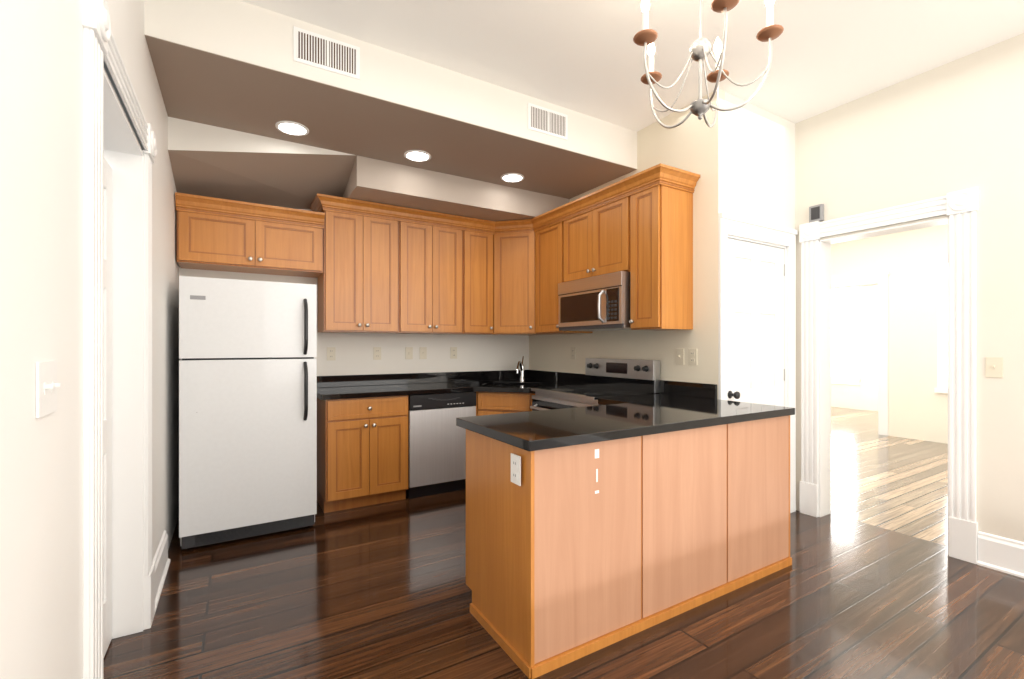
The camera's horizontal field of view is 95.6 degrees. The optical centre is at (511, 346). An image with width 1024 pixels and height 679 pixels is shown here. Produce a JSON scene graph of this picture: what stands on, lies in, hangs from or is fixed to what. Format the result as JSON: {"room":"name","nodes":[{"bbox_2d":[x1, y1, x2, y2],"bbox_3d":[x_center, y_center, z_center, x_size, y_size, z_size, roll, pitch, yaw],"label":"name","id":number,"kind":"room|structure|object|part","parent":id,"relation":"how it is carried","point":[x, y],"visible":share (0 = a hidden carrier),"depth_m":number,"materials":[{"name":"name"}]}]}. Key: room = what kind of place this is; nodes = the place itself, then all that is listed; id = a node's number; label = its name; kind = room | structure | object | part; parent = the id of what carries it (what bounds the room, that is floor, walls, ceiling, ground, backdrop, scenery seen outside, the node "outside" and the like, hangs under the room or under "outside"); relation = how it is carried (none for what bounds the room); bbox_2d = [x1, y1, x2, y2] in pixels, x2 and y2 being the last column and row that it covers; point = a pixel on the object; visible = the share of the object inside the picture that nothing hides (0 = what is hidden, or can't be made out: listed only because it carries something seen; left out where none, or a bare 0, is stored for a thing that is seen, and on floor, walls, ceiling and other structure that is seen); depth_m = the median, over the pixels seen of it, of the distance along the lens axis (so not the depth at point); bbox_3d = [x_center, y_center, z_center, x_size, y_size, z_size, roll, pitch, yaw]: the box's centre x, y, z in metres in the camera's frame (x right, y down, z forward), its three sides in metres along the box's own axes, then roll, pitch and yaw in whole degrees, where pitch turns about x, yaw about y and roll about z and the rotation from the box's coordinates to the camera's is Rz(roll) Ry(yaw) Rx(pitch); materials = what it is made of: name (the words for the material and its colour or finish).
{"room":"kitchen","nodes":[
{"label":"kitchen","id":0,"kind":"room"},
{"bbox_2d":[0,0,178,678],"bbox_3d":[-0.719,-0.230,0.373,0.150,3.000,7.200,0,0,-31],"label":"wall","id":1,"kind":"structure","parent":0,"point":[41,320],"depth_m":1.05,"materials":[{"name":"paint"}]},
{"bbox_2d":[36,361,60,417],"bbox_3d":[-1.001,0.090,1.009,0.020,0.115,0.115,0,0,-31],"label":"light switch","id":2,"kind":"object","parent":1,"relation":"attached to","point":[47,384],"visible":1,"depth_m":0.99,"materials":[{"name":"white plastic"}]},
{"bbox_2d":[104,158,111,655],"bbox_3d":[-1.508,0.247,1.672,0.103,2.030,0.810,0,0,-31],"label":"hall door","id":3,"kind":"structure","parent":1,"relation":"in","point":[107,404],"depth_m":1.93,"materials":[{"name":"white paint"}]},
{"bbox_2d":[82,0,156,678],"bbox_3d":[-1.484,0.135,1.687,0.198,2.270,1.090,0,0,-31],"label":"door frame","id":4,"kind":"structure","parent":1,"relation":"attached to","point":[109,136],"depth_m":2.02,"materials":[{"name":"white paint"}]},
{"bbox_2d":[152,530,169,611],"bbox_3d":[-1.867,1.175,2.463,0.030,0.190,0.635,0,0,-31],"label":"baseboard","id":5,"kind":"structure","parent":1,"relation":"attached to","point":[161,561],"depth_m":2.48,"materials":[{"name":"white paint"}]},
{"bbox_2d":[179,209,528,375],"bbox_3d":[-1.199,-0.230,4.371,3.440,3.000,0.150,0,0,-31],"label":"wall","id":6,"kind":"structure","parent":0,"point":[353,353],"depth_m":4.38,"materials":[{"name":"beige paint"}]},
{"bbox_2d":[175,192,324,277],"bbox_3d":[-1.986,-0.820,3.577,0.957,0.460,0.402,0,0,-31],"label":"upper cabinet","id":7,"kind":"object","parent":6,"relation":"attached to","point":[217,234],"visible":1,"depth_m":3.44,"materials":[{"name":"brown wood"}]},
{"bbox_2d":[327,347,334,360],"bbox_3d":[-1.578,0.065,4.051,0.070,0.115,0.008,0,0,-31],"label":"electrical outlet","id":8,"kind":"object","parent":6,"relation":"attached to","point":[330,353],"visible":1,"depth_m":4.05,"materials":[{"name":"grey plastic"}]},
{"bbox_2d":[318,203,409,333],"bbox_3d":[-1.296,-0.623,4.027,0.680,1.005,0.340,0,0,-31],"label":"upper cabinet","id":9,"kind":"object","parent":6,"relation":"attached to","point":[390,269],"depth_m":3.87,"materials":[{"name":"brown wood"}]},
{"bbox_2d":[373,347,380,359],"bbox_3d":[-1.235,0.065,4.256,0.070,0.115,0.008,0,0,-31],"label":"electrical outlet","id":10,"kind":"object","parent":6,"relation":"attached to","point":[376,353],"visible":1,"depth_m":4.25,"materials":[{"name":"grey plastic"}]},
{"bbox_2d":[405,347,412,358],"bbox_3d":[-0.975,0.065,4.406,0.070,0.115,0.020,0,0,-31],"label":"electrical outlet","id":11,"kind":"object","parent":6,"relation":"attached to","point":[408,352],"visible":1,"depth_m":4.41,"materials":[{"name":"beige plastic"}]},
{"bbox_2d":[420,347,426,358],"bbox_3d":[-0.855,0.065,4.478,0.070,0.115,0.020,0,0,-31],"label":"electrical outlet","id":12,"kind":"object","parent":6,"relation":"attached to","point":[423,352],"visible":1,"depth_m":4.48,"materials":[{"name":"beige plastic"}]},
{"bbox_2d":[410,215,453,333],"bbox_3d":[-0.803,-0.623,4.322,0.752,1.005,0.340,0,0,-31],"label":"upper cabinet","id":13,"kind":"object","parent":6,"relation":"attached to","point":[431,240],"depth_m":4.17,"materials":[{"name":"brown wood"}]},
{"bbox_2d":[450,347,456,358],"bbox_3d":[-0.583,0.065,4.647,0.070,0.115,0.008,0,0,-31],"label":"electrical outlet","id":14,"kind":"object","parent":6,"relation":"attached to","point":[453,352],"visible":1,"depth_m":4.64,"materials":[{"name":"grey plastic"}]},
{"bbox_2d":[454,223,489,334],"bbox_3d":[-0.398,-0.623,4.540,0.451,1.005,0.383,0,0,-31],"label":"upper cabinet","id":15,"kind":"object","parent":6,"relation":"attached to","point":[471,240],"depth_m":4.39,"materials":[{"name":"brown wood"}]},
{"bbox_2d":[490,220,533,334],"bbox_3d":[0.067,-0.623,4.638,0.689,1.005,0.687,0,0,-31],"label":"upper cabinet","id":16,"kind":"object","parent":6,"relation":"attached to","point":[511,241],"depth_m":4.46,"materials":[{"name":"brown wood"}]},
{"bbox_2d":[145,0,636,220],"bbox_3d":[-0.749,-1.395,3.620,3.140,0.670,1.600,0,0,-31],"label":"soffit","id":17,"kind":"structure","parent":0,"point":[236,83],"depth_m":3.07,"materials":[{"name":"beige paint"}]},
{"bbox_2d":[275,121,308,135],"bbox_3d":[-1.435,-1.423,3.034,0.200,0.008,0.200,0,0,-31],"label":"recessed light","id":18,"kind":"object","parent":17,"relation":"in","point":[292,128],"visible":1,"depth_m":3.03,"materials":[{"name":"white glass"}]},
{"bbox_2d":[293,26,359,79],"bbox_3d":[-1.003,-1.595,2.528,0.340,0.180,0.010,0,0,-31],"label":"ceiling vent","id":19,"kind":"object","parent":17,"relation":"in","point":[310,48],"visible":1,"depth_m":2.52,"materials":[{"name":"white metal"}]},
{"bbox_2d":[404,150,430,161],"bbox_3d":[-0.706,-1.423,3.471,0.200,0.008,0.200,0,0,-31],"label":"recessed light","id":20,"kind":"object","parent":17,"relation":"in","point":[417,155],"visible":1,"depth_m":3.46,"materials":[{"name":"white glass"}]},
{"bbox_2d":[501,173,523,181],"bbox_3d":[0.004,-1.423,3.921,0.200,0.008,0.200,0,0,-31],"label":"recessed light","id":21,"kind":"object","parent":17,"relation":"in","point":[512,177],"visible":1,"depth_m":3.91,"materials":[{"name":"white glass"}]},
{"bbox_2d":[528,103,567,139],"bbox_3d":[0.258,-1.590,3.284,0.340,0.180,0.010,0,0,-31],"label":"ceiling vent","id":22,"kind":"object","parent":17,"relation":"in","point":[547,121],"visible":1,"depth_m":3.28,"materials":[{"name":"white metal"}]},
{"bbox_2d":[104,407,1023,678],"bbox_3d":[3.771,1.300,3.911,11.490,0.060,8.950,0,0,-31],"label":"floor","id":23,"kind":"structure","parent":0,"point":[380,591],"depth_m":2.26,"materials":[{"name":"brown wood"}]},
{"bbox_2d":[179,276,316,548],"bbox_3d":[-1.873,0.420,3.328,0.780,1.699,0.844,0,0,-31],"label":"refrigerator","id":24,"kind":"object","parent":23,"relation":"on","point":[247,409],"visible":1,"depth_m":3.01,"materials":[{"name":"white metal"}]},
{"bbox_3d":[-1.403,0.090,3.156,0.024,0.834,0.066,0,0,-31],"label":"handle","id":25,"kind":"part","parent":24,"relation":"part of","materials":[{"name":"black plastic"}]},
{"bbox_2d":[317,395,407,512],"bbox_3d":[-1.260,0.834,3.868,0.638,0.873,0.643,0,0,-31],"label":"base cabinet","id":26,"kind":"object","parent":23,"relation":"on","point":[362,452],"visible":1,"depth_m":3.62,"materials":[{"name":"brown wood"}]},
{"bbox_2d":[406,392,475,498],"bbox_3d":[-0.722,0.835,4.189,0.602,0.871,0.592,0,0,-31],"label":"dishwasher","id":27,"kind":"object","parent":23,"relation":"on","point":[436,450],"visible":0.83,"depth_m":3.92,"materials":[{"name":"grey metal"}]},
{"bbox_2d":[476,392,534,415],"bbox_3d":[0.051,0.834,4.414,0.944,0.873,1.054,0,0,-31],"label":"base cabinet","id":28,"kind":"object","parent":23,"relation":"on","point":[490,403],"visible":0.17,"depth_m":4.05,"materials":[{"name":"brown wood"}]},
{"bbox_2d":[317,370,577,399],"bbox_3d":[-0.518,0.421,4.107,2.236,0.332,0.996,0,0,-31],"label":"countertop","id":29,"kind":"structure","parent":28,"relation":"on","point":[371,385],"depth_m":4.22,"materials":[{"name":"black stone"}]},
{"bbox_2d":[516,356,524,380],"bbox_3d":[0.084,0.227,4.704,0.210,0.253,0.210,0,0,-31],"label":"faucet","id":30,"kind":"object","parent":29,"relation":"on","point":[520,363],"visible":1,"depth_m":4.77,"materials":[{"name":"silver metal"}]},
{"bbox_2d":[466,429,661,678],"bbox_3d":[0.210,0.834,2.215,0.687,0.872,0.611,0,0,-31],"label":"base cabinet","id":31,"kind":"object","parent":23,"relation":"on","point":[575,552],"depth_m":1.95,"materials":[{"name":"brown wood"}]},
{"bbox_2d":[511,453,520,485],"bbox_3d":[0.013,0.490,1.850,0.008,0.115,0.070,0,0,-31],"label":"outlet","id":32,"kind":"object","parent":31,"relation":"attached to","point":[515,469],"visible":1,"depth_m":1.84,"materials":[{"name":"grey plastic"}]},
{"bbox_2d":[429,380,794,450],"bbox_3d":[0.600,0.325,2.632,1.836,0.140,0.977,0,0,-31],"label":"countertop","id":33,"kind":"structure","parent":31,"relation":"on","point":[671,406],"depth_m":2.37,"materials":[{"name":"black stone"}]},
{"bbox_2d":[530,358,659,410],"bbox_3d":[0.620,0.688,3.675,0.705,1.165,0.785,0,0,-31],"label":"range","id":34,"kind":"object","parent":23,"relation":"on","point":[605,377],"visible":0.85,"depth_m":3.67,"materials":[{"name":"silver metal"}]},
{"bbox_2d":[662,425,717,621],"bbox_3d":[0.671,0.834,2.494,0.662,0.872,0.607,0,0,-31],"label":"base cabinet","id":35,"kind":"object","parent":23,"relation":"on","point":[690,456],"depth_m":2.25,"materials":[{"name":"brown wood"}]},
{"bbox_2d":[718,415,791,596],"bbox_3d":[1.183,0.834,2.800,0.663,0.872,0.609,0,0,-31],"label":"base cabinet","id":36,"kind":"object","parent":23,"relation":"on","point":[754,456],"depth_m":2.52,"materials":[{"name":"brown wood"}]},
{"bbox_2d":[529,89,724,398],"bbox_3d":[0.816,-0.230,4.133,0.070,3.000,2.330,0,0,-31],"label":"wall","id":37,"kind":"structure","parent":0,"point":[692,143],"depth_m":3.33,"materials":[{"name":"paint"}]},
{"bbox_2d":[317,370,717,399],"bbox_3d":[-0.177,0.305,3.538,2.236,0.100,2.322,0,0,-31],"label":"backsplash","id":38,"kind":"structure","parent":37,"relation":"attached to","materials":[{"name":"black stone"}]},
{"bbox_2d":[529,374,585,381],"bbox_3d":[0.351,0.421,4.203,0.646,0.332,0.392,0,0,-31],"label":"backsplash","id":39,"kind":"structure","parent":37,"relation":"attached to","point":[532,377],"depth_m":4.62,"materials":[{"name":"black stone"}]},
{"bbox_2d":[534,211,592,334],"bbox_3d":[0.460,-0.623,4.286,0.383,1.005,0.559,0,0,-31],"label":"upper cabinet","id":40,"kind":"object","parent":37,"relation":"attached to","point":[549,235],"depth_m":4.22,"materials":[{"name":"brown wood"}]},
{"bbox_2d":[571,347,575,358],"bbox_3d":[0.584,0.065,4.443,0.008,0.115,0.070,0,0,-31],"label":"electrical outlet","id":41,"kind":"object","parent":37,"relation":"attached to","point":[573,352],"visible":1,"depth_m":4.43,"materials":[{"name":"grey plastic"}]},
{"bbox_2d":[566,187,629,281],"bbox_3d":[0.788,-0.836,3.780,0.340,0.580,0.788,0,0,-31],"label":"upper cabinet","id":42,"kind":"object","parent":37,"relation":"attached to","point":[597,233],"depth_m":3.63,"materials":[{"name":"brown wood"}]},
{"bbox_2d":[558,271,630,330],"bbox_3d":[0.740,-0.339,3.746,0.451,0.407,0.760,0,0,-31],"label":"microwave","id":43,"kind":"object","parent":42,"relation":"attached to","point":[598,303],"visible":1,"depth_m":3.58,"materials":[{"name":"silver metal"}]},
{"bbox_2d":[627,175,694,330],"bbox_3d":[1.046,-0.623,3.351,0.340,1.005,0.352,0,0,-31],"label":"upper cabinet","id":44,"kind":"object","parent":37,"relation":"attached to","point":[661,208],"depth_m":3.21,"materials":[{"name":"brown wood"}]},
{"bbox_2d":[676,349,683,364],"bbox_3d":[1.216,0.075,3.376,0.020,0.115,0.070,0,0,-31],"label":"electrical outlet","id":45,"kind":"object","parent":37,"relation":"attached to","point":[679,356],"visible":1,"depth_m":3.37,"materials":[{"name":"beige plastic"}]},
{"bbox_2d":[688,349,696,364],"bbox_3d":[1.278,0.075,3.285,0.008,0.115,0.070,0,0,-31],"label":"electrical outlet","id":46,"kind":"object","parent":37,"relation":"attached to","point":[692,356],"visible":1,"depth_m":3.28,"materials":[{"name":"grey plastic"}]},
{"bbox_2d":[240,0,1023,131],"bbox_3d":[1.099,-1.780,1.464,4.390,0.100,7.500,0,0,-31],"label":"ceiling","id":47,"kind":"structure","parent":0,"point":[585,57],"depth_m":2.64,"materials":[{"name":"paint"}]},
{"bbox_2d":[633,0,783,128],"bbox_3d":[0.767,-1.335,1.943,0.581,0.790,0.562,0,0,-31],"label":"chandelier","id":48,"kind":"object","parent":47,"relation":"hanging from","point":[700,48],"visible":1,"depth_m":1.88,"materials":[{"name":"silver metal"}]},
{"bbox_2d":[725,92,794,246],"bbox_3d":[1.856,-0.230,3.468,1.030,3.000,0.120,0,0,-31],"label":"wall","id":49,"kind":"structure","parent":0,"point":[759,164],"depth_m":3.36,"materials":[{"name":"beige paint"}]},
{"bbox_2d":[727,238,784,406],"bbox_3d":[1.776,0.259,3.345,0.738,2.007,0.103,0,0,-31],"label":"closet door","id":50,"kind":"structure","parent":49,"relation":"in","point":[755,324],"depth_m":3.35,"materials":[{"name":"white paint"}]},
{"bbox_2d":[718,212,797,512],"bbox_3d":[1.760,0.188,3.393,0.930,2.165,0.150,0,0,-31],"label":"trim","id":51,"kind":"structure","parent":49,"relation":"attached to","point":[742,228],"depth_m":3.44,"materials":[{"name":"white paint"}]},
{"bbox_2d":[831,224,947,443],"bbox_3d":[5.877,-0.230,5.873,0.140,3.000,7.450,0,0,-31],"label":"wall","id":52,"kind":"structure","parent":0,"point":[917,405],"depth_m":6.46,"materials":[{"name":"paint"}]},
{"bbox_2d":[831,255,947,435],"bbox_3d":[5.281,0.040,6.816,0.189,2.460,3.280,0,0,-31],"label":"trim","id":53,"kind":"structure","parent":52,"relation":"attached to","point":[880,280],"depth_m":6.61,"materials":[{"name":"white paint"}]},
{"bbox_2d":[795,33,1023,541],"bbox_3d":[2.917,-0.230,2.554,0.150,3.000,7.200,0,0,-31],"label":"wall","id":54,"kind":"structure","parent":0,"point":[949,127],"depth_m":2.73,"materials":[{"name":"beige paint"}]},
{"bbox_2d":[809,204,823,222],"bbox_3d":[2.267,-0.990,3.458,0.032,0.120,0.090,0,0,-31],"label":"sensor","id":55,"kind":"object","parent":54,"relation":"attached to","point":[816,212],"visible":0.92,"depth_m":3.44,"materials":[{"name":"grey plastic"}]},
{"bbox_2d":[799,187,978,563],"bbox_3d":[2.524,0.170,3.170,0.198,2.200,0.990,0,0,-31],"label":"trim","id":56,"kind":"structure","parent":54,"relation":"attached to","point":[959,208],"depth_m":2.93,"materials":[{"name":"white paint"}]},
{"bbox_2d":[986,357,1002,377],"bbox_3d":[2.756,0.120,2.656,0.020,0.115,0.070,0,0,-31],"label":"light switch","id":57,"kind":"object","parent":54,"relation":"attached to","point":[994,366],"visible":1,"depth_m":2.65,"materials":[{"name":"beige plastic"}]},
{"bbox_2d":[977,531,1023,577],"bbox_3d":[3.705,1.175,1.064,0.030,0.190,3.835,0,0,-31],"label":"baseboard","id":58,"kind":"structure","parent":54,"relation":"attached to","point":[1001,554],"depth_m":2.62,"materials":[{"name":"white paint"}]}
]}

